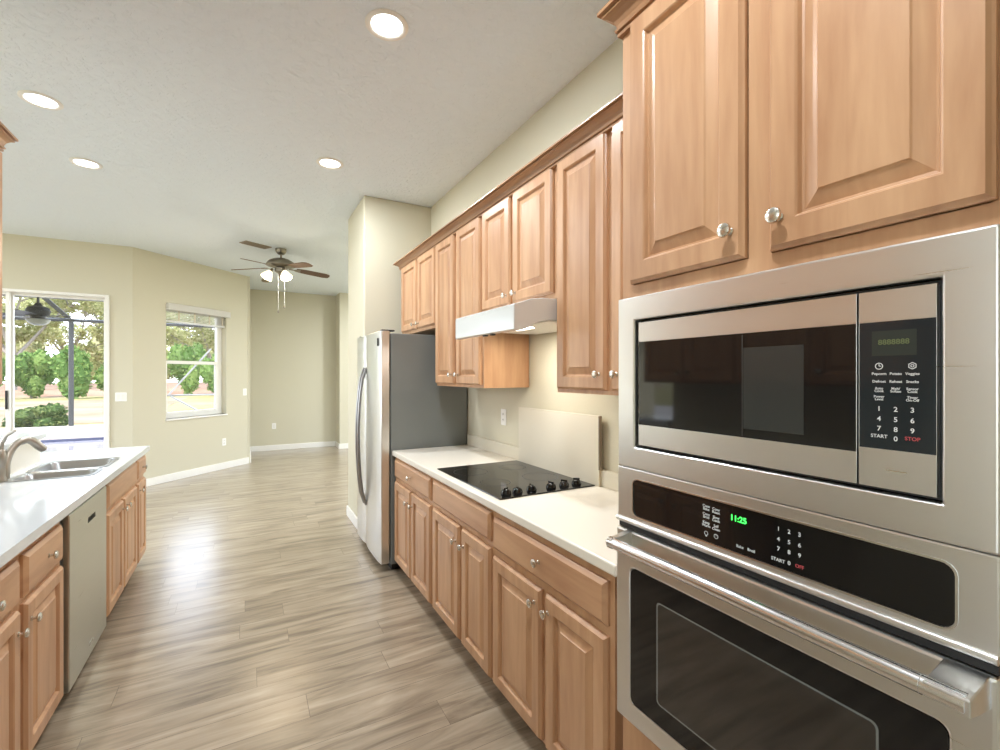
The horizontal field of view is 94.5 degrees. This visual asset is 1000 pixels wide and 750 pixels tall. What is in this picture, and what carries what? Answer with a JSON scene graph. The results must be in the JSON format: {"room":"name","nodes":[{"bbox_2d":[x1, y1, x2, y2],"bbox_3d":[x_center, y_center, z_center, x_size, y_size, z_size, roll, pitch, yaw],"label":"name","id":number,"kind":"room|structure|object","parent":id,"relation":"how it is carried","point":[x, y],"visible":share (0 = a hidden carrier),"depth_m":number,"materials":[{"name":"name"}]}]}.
{"room":"kitchen","nodes":[
{"label":"kitchen","id":0,"kind":"room"},
{"bbox_2d":[10,443,39,474],"bbox_3d":[-2.717,0.950,2.373,0.130,1.060,1.380,0,0,-29],"label":"wall","id":1,"kind":"structure","parent":0,"point":[25,456],"depth_m":2.79,"materials":[{"name":"beige paint"}]},
{"bbox_2d":[0,432,46,449],"bbox_3d":[-2.844,0.400,2.378,0.353,0.040,1.470,0,0,-29],"label":"bar","id":2,"kind":"object","parent":1,"relation":"on","point":[38,435],"visible":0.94,"depth_m":2.90,"materials":[{"name":"white"}]},
{"bbox_2d":[2,233,132,447],"bbox_3d":[-6.928,-0.085,4.832,4.926,3.130,0.150,0,0,-29],"label":"wall","id":3,"kind":"structure","parent":0,"point":[28,262],"depth_m":5.80,"materials":[{"name":"beige paint"}]},
{"bbox_2d":[2,288,109,447],"bbox_3d":[-6.183,0.236,5.208,2.795,2.487,0.150,0,0,-29],"label":"door","id":4,"kind":"structure","parent":3,"relation":"in","point":[10,293],"depth_m":5.49,"materials":[{"name":"white paint"}]},
{"bbox_2d":[115,392,126,401],"bbox_3d":[-4.836,0.280,5.893,0.118,0.115,0.008,0,0,-29],"label":"light switch","id":5,"kind":"object","parent":3,"relation":"attached to","point":[119,396],"visible":1,"depth_m":5.89,"materials":[{"name":"white plastic"}]},
{"bbox_2d":[133,247,246,478],"bbox_3d":[-4.543,-0.085,6.885,0.150,3.130,1.894,0,0,16],"label":"wall","id":6,"kind":"structure","parent":0,"point":[159,280],"depth_m":6.55,"materials":[{"name":"beige paint"}]},
{"bbox_2d":[165,310,227,420],"bbox_3d":[-4.535,-0.172,6.870,0.165,1.617,1.006,0,0,16],"label":"window","id":7,"kind":"structure","parent":6,"relation":"in","point":[217,410],"depth_m":7.24,"materials":[{"name":"white paint"}]},
{"bbox_2d":[166,303,230,327],"bbox_3d":[-4.484,-0.872,6.869,0.137,0.253,1.021,0,0,16],"label":"window blind","id":8,"kind":"object","parent":7,"relation":"attached to","point":[169,306],"visible":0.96,"depth_m":6.81,"materials":[{"name":"white"}]},
{"bbox_2d":[146,457,248,486],"bbox_3d":[-4.462,1.427,6.864,0.018,0.105,1.879,0,0,16],"label":"baseboard","id":9,"kind":"structure","parent":6,"relation":"attached to","point":[206,469],"depth_m":6.77,"materials":[{"name":"white paint"}]},
{"bbox_2d":[222,438,225,445],"bbox_3d":[-4.346,1.055,7.280,0.008,0.115,0.072,0,0,16],"label":"wall outlet","id":10,"kind":"object","parent":6,"relation":"attached to","point":[223,439],"visible":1,"depth_m":7.27,"materials":[{"name":"white plastic"}]},
{"bbox_2d":[247,276,249,462],"bbox_3d":[-4.568,-0.085,8.272,0.150,3.130,1.300,0,0,-29],"label":"wall","id":11,"kind":"structure","parent":0,"point":[248,277],"depth_m":7.73,"materials":[{"name":"beige paint"}]},
{"bbox_2d":[33,446,547,749],"bbox_3d":[-2.689,1.540,2.343,9.950,0.120,13.900,0,0,-29],"label":"floor","id":12,"kind":"structure","parent":0,"point":[254,613],"depth_m":2.57,"materials":[{"name":"brown wood"}]},
{"bbox_2d":[0,555,29,749],"bbox_3d":[-1.780,1.042,1.340,0.504,0.875,0.465,0,0,-29],"label":"base cabinet","id":13,"kind":"object","parent":12,"relation":"on","point":[10,633],"visible":1,"depth_m":1.57,"materials":[{"name":"brown wood"}]},
{"bbox_2d":[17,521,62,749],"bbox_3d":[-1.996,1.042,1.732,0.504,0.875,0.430,0,0,-29],"label":"base cabinet","id":14,"kind":"object","parent":12,"relation":"on","point":[40,605],"visible":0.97,"depth_m":1.78,"materials":[{"name":"brown wood"}]},
{"bbox_2d":[60,486,105,693],"bbox_3d":[-2.274,1.046,2.214,0.473,0.868,0.672,0,0,-29],"label":"dishwasher","id":15,"kind":"object","parent":12,"relation":"on","point":[83,562],"visible":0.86,"depth_m":2.23,"materials":[{"name":"grey metal"}]},
{"bbox_2d":[105,462,136,616],"bbox_3d":[-2.645,1.042,2.910,0.504,0.875,0.860,0,0,-29],"label":"base cabinet","id":16,"kind":"object","parent":12,"relation":"on","point":[121,492],"visible":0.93,"depth_m":2.94,"materials":[{"name":"brown wood"}]},
{"bbox_2d":[0,446,149,567],"bbox_3d":[-2.286,0.585,2.054,0.678,0.038,3.405,0,0,-29],"label":"countertop","id":17,"kind":"structure","parent":16,"relation":"on","point":[29,509],"depth_m":2.19,"materials":[{"name":"white stone"}]},
{"bbox_2d":[0,429,46,482],"bbox_3d":[-2.616,0.428,2.536,0.094,0.276,0.238,0,0,7],"label":"kitchen faucet","id":18,"kind":"object","parent":17,"relation":"on","point":[6,455],"visible":1,"depth_m":2.48,"materials":[{"name":"silver metal"}]},
{"bbox_2d":[5,457,119,481],"bbox_3d":[-2.611,0.662,2.803,0.376,0.198,0.666,0,0,-29],"label":"sink","id":19,"kind":"object","parent":17,"relation":"in","point":[83,467],"visible":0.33,"depth_m":2.78,"materials":[{"name":"grey metal"}]},
{"bbox_2d":[135,455,146,563],"bbox_3d":[-2.932,1.042,3.431,0.504,0.875,0.330,0,0,-29],"label":"base cabinet","id":20,"kind":"object","parent":12,"relation":"on","point":[140,483],"visible":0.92,"depth_m":3.50,"materials":[{"name":"brown wood"}]},
{"bbox_2d":[355,329,466,568],"bbox_3d":[-0.815,0.568,3.967,0.788,1.825,0.848,0,0,-29],"label":"refrigerator","id":21,"kind":"object","parent":12,"relation":"on","point":[400,405],"visible":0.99,"depth_m":3.59,"materials":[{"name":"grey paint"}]},
{"bbox_2d":[395,458,433,603],"bbox_3d":[-0.342,1.042,3.243,0.658,0.875,0.808,0,0,-29],"label":"base cabinet","id":22,"kind":"object","parent":12,"relation":"on","point":[414,504],"visible":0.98,"depth_m":3.03,"materials":[{"name":"brown wood"}]},
{"bbox_2d":[392,445,619,576],"bbox_3d":[0.045,0.585,2.571,0.635,0.038,2.389,0,0,-29],"label":"countertop","id":23,"kind":"structure","parent":22,"relation":"on","point":[579,521],"depth_m":1.97,"materials":[{"name":"white stone"}]},
{"bbox_2d":[437,460,594,499],"bbox_3d":[0.054,0.547,2.560,0.555,0.038,0.780,0,0,-29],"label":"cooktop","id":24,"kind":"object","parent":23,"relation":"in","point":[506,479],"visible":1,"depth_m":2.47,"materials":[{"name":"black glass"}]},
{"bbox_2d":[432,478,494,679],"bbox_3d":[0.037,1.042,2.555,0.658,0.875,0.764,0,0,-29],"label":"base cabinet","id":25,"kind":"object","parent":12,"relation":"on","point":[463,550],"visible":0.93,"depth_m":2.32,"materials":[{"name":"brown wood"}]},
{"bbox_2d":[493,512,622,749],"bbox_3d":[0.408,1.042,1.881,0.658,0.875,0.774,0,0,-29],"label":"base cabinet","id":26,"kind":"object","parent":12,"relation":"on","point":[555,611],"visible":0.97,"depth_m":1.66,"materials":[{"name":"brown wood"}]},
{"bbox_2d":[597,0,999,749],"bbox_3d":[0.794,0.194,1.173,0.664,2.572,0.875,0,0,-29],"label":"tall cabinet","id":27,"kind":"object","parent":12,"relation":"on","point":[759,135],"visible":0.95,"depth_m":0.93,"materials":[{"name":"brown wood"}]},
{"bbox_2d":[606,460,999,749],"bbox_3d":[0.744,0.622,1.126,0.651,0.716,0.782,0,0,-29],"label":"wall oven","id":28,"kind":"object","parent":27,"relation":"in","point":[745,622],"visible":1,"depth_m":0.92,"materials":[{"name":"silver metal"}]},
{"bbox_2d":[619,224,999,554],"bbox_3d":[0.729,0.021,1.117,0.445,0.482,0.782,0,0,-29],"label":"microwave","id":29,"kind":"object","parent":27,"relation":"in","point":[896,388],"visible":1,"depth_m":0.85,"materials":[{"name":"silver metal"}]},
{"bbox_2d":[250,289,335,446],"bbox_3d":[-4.226,-0.085,9.289,1.760,3.130,0.150,0,0,-29],"label":"wall","id":30,"kind":"structure","parent":0,"point":[293,349],"depth_m":9.24,"materials":[{"name":"beige paint"}]},
{"bbox_2d":[250,441,347,451],"bbox_3d":[-3.177,1.427,9.514,3.485,0.105,0.468,0,0,-29],"label":"baseboard","id":31,"kind":"structure","parent":30,"relation":"attached to","point":[328,443],"depth_m":9.26,"materials":[{"name":"white paint"}]},
{"bbox_2d":[0,0,617,295],"bbox_3d":[-2.689,-1.725,2.343,9.950,0.150,13.900,0,0,-29],"label":"ceiling","id":32,"kind":"structure","parent":0,"point":[208,123],"depth_m":2.86,"materials":[{"name":"white paint"}]},
{"bbox_2d":[17,90,63,109],"bbox_3d":[-2.754,-1.645,2.772,0.200,0.010,0.200,0,0,-29],"label":"recessed light","id":33,"kind":"object","parent":32,"relation":"in","point":[38,99],"visible":1,"depth_m":2.76,"materials":[{"name":"white paint"}]},
{"bbox_2d":[69,157,102,169],"bbox_3d":[-3.222,-1.645,3.596,0.200,0.010,0.200,0,0,-29],"label":"recessed light","id":34,"kind":"object","parent":32,"relation":"in","point":[82,162],"visible":1,"depth_m":3.59,"materials":[{"name":"white paint"}]},
{"bbox_2d":[239,241,271,248],"bbox_3d":[-3.089,-1.643,5.845,0.150,0.014,0.340,0,0,31],"label":"ceiling vent","id":35,"kind":"object","parent":32,"relation":"in","point":[249,243],"visible":1,"depth_m":5.82,"materials":[{"name":"brown"}]},
{"bbox_2d":[233,248,329,312],"bbox_3d":[-2.862,-1.231,6.086,1.192,0.838,1.188,0,0,-29],"label":"ceiling fan","id":36,"kind":"object","parent":32,"relation":"hanging from","point":[281,265],"visible":1,"depth_m":5.97,"materials":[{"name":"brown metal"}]},
{"bbox_2d":[316,157,343,169],"bbox_3d":[-1.323,-1.645,3.596,0.200,0.010,0.200,0,0,-29],"label":"recessed light","id":37,"kind":"object","parent":32,"relation":"in","point":[325,162],"visible":1,"depth_m":3.58,"materials":[{"name":"white paint"}]},
{"bbox_2d":[365,8,408,40],"bbox_3d":[-0.533,-1.645,2.178,0.200,0.010,0.200,0,0,-29],"label":"recessed light","id":38,"kind":"object","parent":32,"relation":"in","point":[385,24],"visible":1,"depth_m":2.17,"materials":[{"name":"white paint"}]},
{"bbox_2d":[336,293,347,443],"bbox_3d":[-2.458,-0.085,10.006,2.050,3.130,0.600,0,0,-29],"label":"wall","id":39,"kind":"structure","parent":0,"point":[341,298],"depth_m":9.29,"materials":[{"name":"beige paint"}]},
{"bbox_2d":[348,196,430,515],"bbox_3d":[-1.078,-0.085,4.755,0.799,3.130,0.750,0,0,-29],"label":"wall","id":40,"kind":"structure","parent":0,"point":[381,232],"depth_m":4.38,"materials":[{"name":"beige paint"}]},
{"bbox_2d":[347,505,356,528],"bbox_3d":[-1.438,1.427,4.562,0.018,0.105,0.720,0,0,-29],"label":"baseboard","id":41,"kind":"structure","parent":40,"relation":"attached to","point":[351,515],"depth_m":4.62,"materials":[{"name":"white paint"}]},
{"bbox_2d":[431,38,622,472],"bbox_3d":[1.296,-0.085,1.119,0.150,3.130,7.910,0,0,-29],"label":"wall","id":42,"kind":"structure","parent":0,"point":[600,82],"depth_m":2.87,"materials":[{"name":"beige paint"}]},
{"bbox_2d":[401,248,434,334],"bbox_3d":[-0.570,-0.674,3.951,0.373,0.625,0.888,0,0,-29],"label":"upper cabinet","id":43,"kind":"object","parent":42,"relation":"attached to","point":[418,277],"visible":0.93,"depth_m":3.81,"materials":[{"name":"brown wood"}]},
{"bbox_2d":[393,92,622,270],"bbox_3d":[-0.066,-0.998,3.011,0.389,0.062,3.138,0,0,-29],"label":"crown molding","id":44,"kind":"structure","parent":43,"relation":"attached to","point":[601,121],"depth_m":2.26,"materials":[{"name":"brown wood"}]},
{"bbox_2d":[435,217,528,387],"bbox_3d":[-0.166,-0.454,3.219,0.373,1.067,0.784,0,0,-29],"label":"upper cabinet","id":45,"kind":"object","parent":42,"relation":"attached to","point":[501,360],"visible":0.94,"depth_m":2.97,"materials":[{"name":"brown wood"}]},
{"bbox_2d":[501,409,505,425],"bbox_3d":[0.025,0.297,3.263,0.008,0.115,0.072,0,0,-29],"label":"wall outlet","id":46,"kind":"object","parent":42,"relation":"attached to","point":[503,411],"visible":1,"depth_m":3.26,"materials":[{"name":"white plastic"}]},
{"bbox_2d":[455,298,556,339],"bbox_3d":[0.137,-0.277,2.484,0.551,0.161,0.690,0,0,-29],"label":"range hood","id":47,"kind":"object","parent":42,"relation":"attached to","point":[534,316],"visible":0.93,"depth_m":2.17,"materials":[{"name":"white metal"}]},
{"bbox_2d":[482,167,556,310],"bbox_3d":[0.205,-0.672,2.545,0.373,0.629,0.756,0,0,-29],"label":"upper cabinet","id":48,"kind":"object","parent":42,"relation":"attached to","point":[519,233],"visible":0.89,"depth_m":2.38,"materials":[{"name":"brown wood"}]},
{"bbox_2d":[467,434,617,490],"bbox_3d":[0.317,0.523,2.721,0.020,0.086,2.389,0,0,-29],"label":"backsplash","id":49,"kind":"structure","parent":42,"relation":"attached to","point":[609,479],"depth_m":3.19,"materials":[{"name":"beige stone"}]},
{"bbox_2d":[519,407,601,486],"bbox_3d":[0.317,0.387,2.682,0.018,0.358,0.792,0,0,-29],"label":"guard","id":50,"kind":"object","parent":42,"relation":"attached to","point":[568,444],"visible":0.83,"depth_m":2.60,"materials":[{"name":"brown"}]},
{"bbox_2d":[557,120,622,395],"bbox_3d":[0.561,-0.454,1.899,0.373,1.067,0.718,0,0,-29],"label":"upper cabinet","id":51,"kind":"object","parent":42,"relation":"attached to","point":[590,179],"visible":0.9,"depth_m":1.92,"materials":[{"name":"brown wood"}]},
{"bbox_3d":[-1.857,-0.085,0.718,0.120,3.130,2.350,0,0,-29],"label":"wall","id":52,"kind":"structure","parent":0,"visible":0},
{"bbox_2d":[0,121,17,384],"bbox_3d":[-2.040,-0.480,1.550,0.352,1.080,0.844,0,0,-29],"label":"upper cabinet","id":53,"kind":"object","parent":52,"relation":"attached to","point":[6,136],"visible":1,"depth_m":1.93,"materials":[{"name":"brown wood"}]},
{"label":"outside","id":54,"kind":"structure","parent":0,"visible":0},
{"bbox_2d":[2,294,103,301],"bbox_3d":[-10.515,-1.460,4.631,10.050,0.320,2.940,0,0,-29],"label":"lanai","id":55,"kind":"object","parent":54,"point":[2,294],"depth_m":7.85,"materials":[{"name":"grey paint"}]},
{"bbox_2d":[2,297,86,325],"bbox_3d":[-7.005,-1.110,6.951,1.240,0.720,1.240,0,0,-29],"label":"fan","id":56,"kind":"object","parent":55,"relation":"hanging from","point":[37,313],"visible":0.8,"depth_m":6.93,"materials":[{"name":"black metal"}]},
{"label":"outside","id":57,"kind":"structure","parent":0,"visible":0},
{"bbox_2d":[0,382,213,397],"bbox_3d":[-48.324,1.680,66.998,100.000,0.500,56.000,0,0,-29],"label":"bank","id":58,"kind":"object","parent":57,"point":[51,390],"visible":0.11,"depth_m":45.56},
{"bbox_2d":[2,296,24,309],"bbox_3d":[-60.336,-4.526,50.239,11.891,11.951,11.502,0,0,25],"label":"oak tree","id":59,"kind":"object","parent":58,"relation":"on","point":[3,304],"visible":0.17,"depth_m":52.52,"materials":[{"name":"green plant"}]},
{"bbox_2d":[2,341,47,376],"bbox_3d":[-72.978,-2.635,69.931,6.339,8.145,3.752,0,0,-29],"label":"tree","id":60,"kind":"object","parent":58,"relation":"on","point":[33,346],"visible":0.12,"depth_m":69.83,"materials":[{"name":"green plant"}]},
{"bbox_2d":[2,296,103,389],"bbox_3d":[-46.185,-4.312,44.105,11.410,11.527,9.156,0,0,-1],"label":"oak tree","id":61,"kind":"object","parent":58,"relation":"on","point":[21,334],"visible":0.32,"depth_m":45.10,"materials":[{"name":"green plant"}]},
{"bbox_2d":[15,298,103,352],"bbox_3d":[-59.044,-5.291,64.135,13.090,13.476,11.790,0,0,-29],"label":"oak tree","id":62,"kind":"object","parent":58,"relation":"on","point":[80,331],"visible":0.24,"depth_m":63.41,"materials":[{"name":"green plant"}]},
{"bbox_2d":[76,344,100,381],"bbox_3d":[-71.044,-2.154,78.737,6.506,7.204,4.017,0,0,-29],"label":"tree","id":63,"kind":"object","parent":58,"relation":"on","point":[96,364],"visible":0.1,"depth_m":78.42,"materials":[{"name":"green plant"}]},
{"bbox_2d":[87,336,103,366],"bbox_3d":[-63.860,-2.796,76.092,6.339,8.552,4.336,0,0,-29],"label":"tree","id":64,"kind":"object","parent":58,"relation":"on","point":[98,355],"visible":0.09,"depth_m":74.03,"materials":[{"name":"green plant"}]},
{"bbox_2d":[45,300,174,339],"bbox_3d":[-45.809,-4.505,56.493,14.347,11.910,9.379,0,0,-32],"label":"oak tree","id":65,"kind":"object","parent":58,"relation":"on","point":[96,331],"visible":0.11,"depth_m":54.69,"materials":[{"name":"green plant"}]},
{"bbox_2d":[166,346,174,379],"bbox_3d":[-61.992,-2.218,83.453,6.545,7.387,5.297,0,0,-29],"label":"tree","id":66,"kind":"object","parent":58,"relation":"on","point":[167,350],"visible":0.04,"depth_m":83.37,"materials":[{"name":"green plant"}]},
{"bbox_2d":[166,311,214,358],"bbox_3d":[-31.660,-3.885,50.998,11.837,10.676,8.444,0,0,-29],"label":"oak tree","id":67,"kind":"object","parent":58,"relation":"on","point":[206,337],"visible":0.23,"depth_m":49.38,"materials":[{"name":"green plant"}]},
{"bbox_2d":[167,315,214,348],"bbox_3d":[-47.085,-4.854,71.306,14.156,12.605,11.795,0,0,-29],"label":"oak tree","id":68,"kind":"object","parent":58,"relation":"on","point":[182,330],"visible":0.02,"depth_m":69.05,"materials":[{"name":"green plant"}]},
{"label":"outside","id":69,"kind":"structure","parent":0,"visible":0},
{"bbox_2d":[0,395,213,428],"bbox_3d":[-34.851,2.030,32.178,150.000,0.200,150.000,0,0,-29],"label":"lawn","id":70,"kind":"structure","parent":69,"point":[200,402],"depth_m":34.97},
{"bbox_2d":[0,352,5,385],"bbox_3d":[-39.148,-0.626,34.625,3.236,5.133,1.773,0,0,-29],"label":"bush","id":71,"kind":"object","parent":70,"relation":"on","point":[3,360],"visible":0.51,"depth_m":35.48,"materials":[{"name":"green plant"}]},
{"bbox_2d":[1,403,67,427],"bbox_3d":[-15.549,1.424,15.459,1.817,1.031,1.104,0,0,-21],"label":"shrub","id":72,"kind":"object","parent":70,"relation":"on","point":[49,415],"visible":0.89,"depth_m":15.34,"materials":[{"name":"green plant"}]},
{"bbox_2d":[15,349,56,398],"bbox_3d":[-38.337,-0.120,38.117,3.029,4.123,1.905,0,0,-29],"label":"bush","id":73,"kind":"object","parent":70,"relation":"on","point":[33,373],"visible":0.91,"depth_m":37.67,"materials":[{"name":"green plant"}]},
{"bbox_2d":[48,345,93,398],"bbox_3d":[-34.499,-0.240,37.243,2.754,4.489,1.718,0,0,-29],"label":"bush","id":74,"kind":"object","parent":70,"relation":"on","point":[82,365],"visible":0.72,"depth_m":36.93,"materials":[{"name":"green plant"}]},
{"bbox_2d":[93,359,103,391],"bbox_3d":[-34.003,-0.146,40.442,2.770,4.180,1.864,0,0,-29],"label":"bush","id":75,"kind":"object","parent":70,"relation":"on","point":[99,377],"visible":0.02,"depth_m":40.15,"materials":[{"name":"green plant"}]},
{"bbox_2d":[167,342,207,393],"bbox_3d":[-29.099,-0.540,43.163,3.341,5.164,2.096,0,0,-29],"label":"bush","id":76,"kind":"object","parent":70,"relation":"on","point":[191,382],"visible":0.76,"depth_m":42.57,"materials":[{"name":"green plant"}]},
{"bbox_2d":[199,353,214,392],"bbox_3d":[-25.595,-0.159,42.154,3.234,4.249,1.976,0,0,-29],"label":"bush","id":77,"kind":"object","parent":70,"relation":"on","point":[206,371],"visible":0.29,"depth_m":41.43,"materials":[{"name":"green plant"}]},
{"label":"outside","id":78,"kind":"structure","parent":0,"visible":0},
{"bbox_2d":[0,424,103,439],"bbox_3d":[-12.808,1.740,7.707,17.000,0.480,10.540,0,0,-29],"label":"deck","id":79,"kind":"object","parent":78,"point":[79,429],"depth_m":12.57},
{"bbox_2d":[39,434,103,451],"bbox_3d":[-10.649,1.688,8.348,7.400,0.425,5.000,0,0,-29],"label":"swimming pool","id":80,"kind":"object","parent":79,"relation":"in","point":[80,442],"visible":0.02,"depth_m":10.78,"materials":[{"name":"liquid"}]},
{"bbox_2d":[2,298,214,425],"bbox_3d":[-12.878,-0.589,11.545,13.419,4.197,3.687,0,0,-29],"label":"pool enclosure","id":81,"kind":"object","parent":79,"relation":"on","point":[70,322],"visible":0.44,"depth_m":13.65,"materials":[{"name":"grey metal"}]},
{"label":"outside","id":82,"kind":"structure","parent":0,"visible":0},
{"bbox_2d":[0,398,186,426],"bbox_3d":[-24.858,1.919,26.266,9.800,0.019,22.000,0,0,-29],"label":"ground","id":83,"kind":"structure","parent":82,"point":[85,411],"depth_m":27.15,"materials":[{"name":"beige soil"}]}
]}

